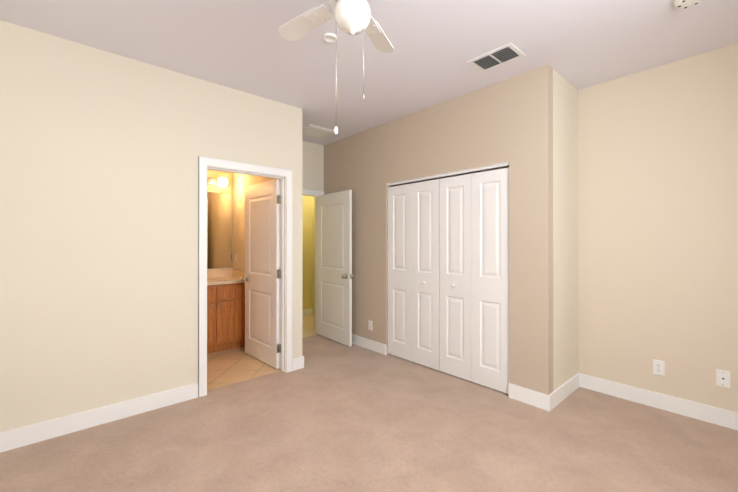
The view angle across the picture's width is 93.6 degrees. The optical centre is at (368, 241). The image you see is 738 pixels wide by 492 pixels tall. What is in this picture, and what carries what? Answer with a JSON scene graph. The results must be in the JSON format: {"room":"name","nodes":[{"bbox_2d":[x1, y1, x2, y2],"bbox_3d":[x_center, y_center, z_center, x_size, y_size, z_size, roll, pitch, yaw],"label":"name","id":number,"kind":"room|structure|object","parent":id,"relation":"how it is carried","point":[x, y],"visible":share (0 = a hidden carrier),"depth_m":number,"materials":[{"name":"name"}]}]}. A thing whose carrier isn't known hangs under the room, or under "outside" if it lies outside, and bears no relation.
{"room":"empty bedroom","nodes":[
{"label":"empty bedroom","id":0,"kind":"room"},
{"bbox_2d":[0,20,301,432],"bbox_3d":[-1.833,-0.035,2.752,2.920,2.750,0.120,0,0,-42],"label":"wall","id":1,"kind":"structure","parent":0,"point":[101,151],"depth_m":2.56,"materials":[{"name":"beige paint"}]},
{"bbox_2d":[0,383,197,452],"bbox_3d":[-2.161,1.279,2.363,1.855,0.120,0.015,0,0,-42],"label":"baseboard","id":2,"kind":"structure","parent":1,"relation":"attached to","point":[28,435],"depth_m":2.50,"materials":[{"name":"white paint"}]},
{"bbox_2d":[198,156,291,396],"bbox_3d":[-1.180,0.304,3.341,0.900,2.075,0.160,0,0,-42],"label":"door frame","id":3,"kind":"structure","parent":1,"relation":"attached to","point":[284,176],"depth_m":3.38,"materials":[{"name":"white paint"}]},
{"bbox_2d":[241,179,279,368],"bbox_3d":[-1.215,0.338,3.899,0.173,1.985,0.758,0,0,-44],"label":"bathroom door","id":4,"kind":"structure","parent":3,"relation":"in","point":[261,278],"depth_m":3.83,"materials":[{"name":"white paint"}]},
{"bbox_2d":[292,356,303,368],"bbox_3d":[-1.032,1.283,4.053,0.015,0.120,1.015,0,0,-42],"label":"baseboard","id":5,"kind":"structure","parent":1,"relation":"attached to","point":[298,362],"depth_m":3.63,"materials":[{"name":"white paint"}]},
{"bbox_2d":[207,169,232,269],"bbox_3d":[-2.605,-0.032,4.251,1.820,2.750,0.120,0,0,-42],"label":"wall","id":6,"kind":"structure","parent":0,"point":[218,174],"depth_m":4.69,"materials":[{"name":"beige paint"}]},
{"bbox_2d":[207,177,229,186],"bbox_3d":[-2.086,-0.779,4.513,0.600,0.134,0.187,0,0,-42],"label":"sconce","id":7,"kind":"object","parent":6,"relation":"attached to","point":[222,182],"visible":0.52,"depth_m":4.61,"materials":[{"name":"white glass"}]},
{"bbox_2d":[207,192,232,268],"bbox_3d":[-2.241,-0.146,4.492,0.943,1.044,0.010,0,0,-42],"label":"bathroom mirror","id":8,"kind":"object","parent":6,"relation":"attached to","point":[219,230],"visible":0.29,"depth_m":4.69,"materials":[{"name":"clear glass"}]},
{"bbox_2d":[233,173,276,270],"bbox_3d":[-1.563,-0.031,4.544,0.120,2.750,2.180,0,0,-42],"label":"wall","id":9,"kind":"structure","parent":0,"point":[241,182],"depth_m":4.63,"materials":[{"name":"beige paint"}]},
{"bbox_2d":[302,196,311,309],"bbox_3d":[-1.219,-0.028,6.254,2.680,2.750,0.100,0,0,-42],"label":"wall","id":10,"kind":"structure","parent":0,"point":[306,252],"depth_m":6.27,"materials":[{"name":"yellow paint"}]},
{"bbox_2d":[302,308,312,316],"bbox_3d":[-1.218,1.287,6.175,2.580,0.120,0.015,0,0,-42],"label":"baseboard","id":11,"kind":"structure","parent":10,"relation":"attached to","point":[307,312],"depth_m":6.26,"materials":[{"name":"white paint"}]},
{"bbox_2d":[302,141,323,190],"bbox_3d":[-1.054,-0.031,4.786,0.960,2.750,0.100,0,0,-42],"label":"wall","id":12,"kind":"structure","parent":0,"point":[312,166],"depth_m":4.95,"materials":[{"name":"beige paint"}]},
{"bbox_2d":[302,189,323,333],"bbox_3d":[-1.053,0.307,4.787,0.945,2.075,0.140,0,0,-42],"label":"door frame","id":13,"kind":"structure","parent":12,"relation":"attached to","point":[312,193],"depth_m":5.05,"materials":[{"name":"white paint"}]},
{"bbox_2d":[317,190,353,346],"bbox_3d":[-0.484,0.340,4.696,0.173,1.985,0.798,0,0,-40],"label":"entry door","id":14,"kind":"structure","parent":13,"relation":"in","point":[335,275],"depth_m":4.63,"materials":[{"name":"white paint"}]},
{"bbox_2d":[312,197,314,315],"bbox_3d":[-0.590,-0.027,6.631,1.040,2.750,0.180,0,0,-42],"label":"wall","id":15,"kind":"structure","parent":0,"point":[313,252],"depth_m":6.32,"materials":[{"name":"yellow paint"}]},
{"bbox_2d":[0,335,737,491],"bbox_3d":[-0.206,1.354,2.183,4.580,0.030,4.900,0,0,-42],"label":"floor carpet","id":16,"kind":"object","parent":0,"point":[332,416],"visible":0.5,"depth_m":2.29,"materials":[{"name":"beige carpet"}]},
{"bbox_2d":[0,0,737,144],"bbox_3d":[-0.266,-1.459,2.942,6.300,0.100,6.900,0,0,-42],"label":"ceiling","id":17,"kind":"structure","parent":0,"point":[247,47],"depth_m":2.46,"materials":[{"name":"white paint"}]},
{"bbox_2d":[302,124,333,138],"bbox_3d":[-0.698,-1.400,4.438,0.400,0.012,0.400,0,0,-42],"label":"ceiling vent","id":18,"kind":"object","parent":17,"relation":"in","point":[313,131],"visible":0.83,"depth_m":4.39,"materials":[{"name":"white metal"}]},
{"bbox_2d":[323,33,336,42],"bbox_3d":[-0.270,-1.403,2.394,0.100,0.014,0.100,0,0,-42],"label":"ceiling detector","id":19,"kind":"object","parent":17,"relation":"attached to","point":[330,37],"visible":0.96,"depth_m":2.38,"materials":[{"name":"white plastic"}]},
{"bbox_2d":[279,0,394,134],"bbox_3d":[-0.106,-0.950,1.581,0.964,0.925,0.964,0,0,-42],"label":"ceiling fan","id":20,"kind":"object","parent":17,"relation":"hanging from","point":[353,17],"visible":1,"depth_m":1.69,"materials":[{"name":"white plastic"}]},
{"bbox_2d":[467,43,524,71],"bbox_3d":[0.977,-1.401,2.669,0.240,0.017,0.350,0,0,-42],"label":"ceiling vent","id":21,"kind":"object","parent":17,"relation":"in","point":[502,55],"visible":1,"depth_m":2.65,"materials":[{"name":"white metal"}]},
{"bbox_2d":[673,0,701,8],"bbox_3d":[1.844,-1.391,1.990,0.144,0.040,0.144,0,0,-42],"label":"smoke detector","id":22,"kind":"object","parent":17,"relation":"attached to","point":[680,4],"visible":0.98,"depth_m":2.00,"materials":[{"name":"white plastic"}]},
{"bbox_2d":[324,64,552,394],"bbox_3d":[0.417,-0.032,3.945,0.100,2.750,3.120,0,0,-42],"label":"wall","id":23,"kind":"structure","parent":0,"point":[510,120],"depth_m":3.15,"materials":[{"name":"beige paint"}]},
{"bbox_2d":[352,334,385,354],"bbox_3d":[-0.230,1.284,4.573,0.015,0.120,1.285,0,0,-42],"label":"baseboard","id":24,"kind":"structure","parent":23,"relation":"attached to","point":[366,343],"depth_m":4.30,"materials":[{"name":"white paint"}]},
{"bbox_2d":[368,320,371,329],"bbox_3d":[0.015,1.043,4.307,0.010,0.118,0.072,0,0,-42],"label":"outlet","id":25,"kind":"object","parent":23,"relation":"attached to","point":[369,325],"visible":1,"depth_m":4.31,"materials":[{"name":"white plastic"}]},
{"bbox_2d":[388,184,411,360],"bbox_3d":[0.360,0.345,3.987,0.030,1.972,0.368,0,0,-42],"label":"bifold closet door","id":26,"kind":"structure","parent":23,"relation":"in","point":[400,271],"depth_m":3.97,"materials":[{"name":"white paint"}]},
{"bbox_2d":[412,179,439,370],"bbox_3d":[0.596,0.344,3.700,0.064,1.972,0.368,0,0,-42],"label":"bifold closet door","id":27,"kind":"structure","parent":23,"relation":"in","point":[425,273],"depth_m":3.69,"materials":[{"name":"white paint"}]},
{"bbox_2d":[386,162,508,185],"bbox_3d":[0.745,-0.675,3.582,0.100,0.028,1.500,0,0,-42],"label":"trim","id":28,"kind":"structure","parent":23,"relation":"attached to","point":[483,168],"depth_m":3.43,"materials":[{"name":"white paint"}]},
{"bbox_2d":[440,174,471,381],"bbox_3d":[0.848,0.344,3.420,0.064,1.972,0.368,0,0,-42],"label":"bifold closet door","id":29,"kind":"structure","parent":23,"relation":"in","point":[456,276],"depth_m":3.41,"materials":[{"name":"white paint"}]},
{"bbox_2d":[472,168,508,393],"bbox_3d":[1.110,0.343,3.155,0.030,1.972,0.368,0,0,-42],"label":"bifold closet door","id":30,"kind":"structure","parent":23,"relation":"in","point":[490,279],"depth_m":3.14,"materials":[{"name":"white paint"}]},
{"bbox_2d":[508,383,543,408],"bbox_3d":[1.311,1.280,2.863,0.015,0.120,0.320,0,0,-42],"label":"baseboard","id":31,"kind":"structure","parent":23,"relation":"attached to","point":[531,397],"depth_m":2.86,"materials":[{"name":"white paint"}]},
{"bbox_2d":[553,69,577,390],"bbox_3d":[1.687,-0.034,3.057,0.600,2.750,0.100,0,0,-42],"label":"wall","id":32,"kind":"structure","parent":0,"point":[565,230],"depth_m":3.00,"materials":[{"name":"beige paint"}]},
{"bbox_2d":[544,373,579,411],"bbox_3d":[1.676,1.281,2.966,0.695,0.120,0.015,0,0,-42],"label":"baseboard","id":33,"kind":"structure","parent":32,"relation":"attached to","point":[551,400],"depth_m":2.90,"materials":[{"name":"white paint"}]},
{"bbox_2d":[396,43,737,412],"bbox_3d":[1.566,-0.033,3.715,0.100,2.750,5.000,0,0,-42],"label":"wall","id":34,"kind":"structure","parent":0,"point":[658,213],"depth_m":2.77,"materials":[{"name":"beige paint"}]},
{"bbox_2d":[653,359,664,375],"bbox_3d":[2.328,1.015,2.784,0.010,0.118,0.072,0,0,-42],"label":"outlet","id":35,"kind":"object","parent":34,"relation":"attached to","point":[658,367],"visible":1,"depth_m":2.78,"materials":[{"name":"white plastic"}]},
{"bbox_2d":[580,373,737,429],"bbox_3d":[2.521,1.280,2.567,0.015,0.120,1.740,0,0,-42],"label":"baseboard","id":36,"kind":"structure","parent":34,"relation":"attached to","point":[725,418],"depth_m":2.75,"materials":[{"name":"white paint"}]},
{"bbox_2d":[716,369,729,387],"bbox_3d":[2.571,0.995,2.515,0.010,0.118,0.072,0,0,-42],"label":"wall jack","id":37,"kind":"object","parent":34,"relation":"attached to","point":[723,378],"visible":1,"depth_m":2.51,"materials":[{"name":"white plastic"}]},
{"bbox_3d":[-0.266,1.416,2.937,6.300,0.090,6.900,0,0,-42],"label":"floor","id":38,"kind":"structure","parent":0,"visible":0},
{"bbox_2d":[207,346,280,390],"bbox_3d":[-2.084,1.357,3.671,1.820,0.030,1.675,0,0,-42],"label":"floor","id":39,"kind":"structure","parent":38,"relation":"on","point":[230,366],"depth_m":3.66,"materials":[{"name":"beige tile"}]},
{"bbox_2d":[207,269,244,353],"bbox_3d":[-2.004,0.858,4.305,0.846,0.970,0.598,0,0,-42],"label":"vanity cabinet","id":40,"kind":"object","parent":39,"relation":"on","point":[225,309],"visible":0.44,"depth_m":4.22,"materials":[{"name":"brown wood"}]},
{"bbox_2d":[302,315,317,337],"bbox_3d":[-0.817,1.361,5.805,2.680,0.030,1.300,0,0,-42],"label":"floor","id":41,"kind":"structure","parent":38,"relation":"on","point":[308,326],"depth_m":5.48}
]}

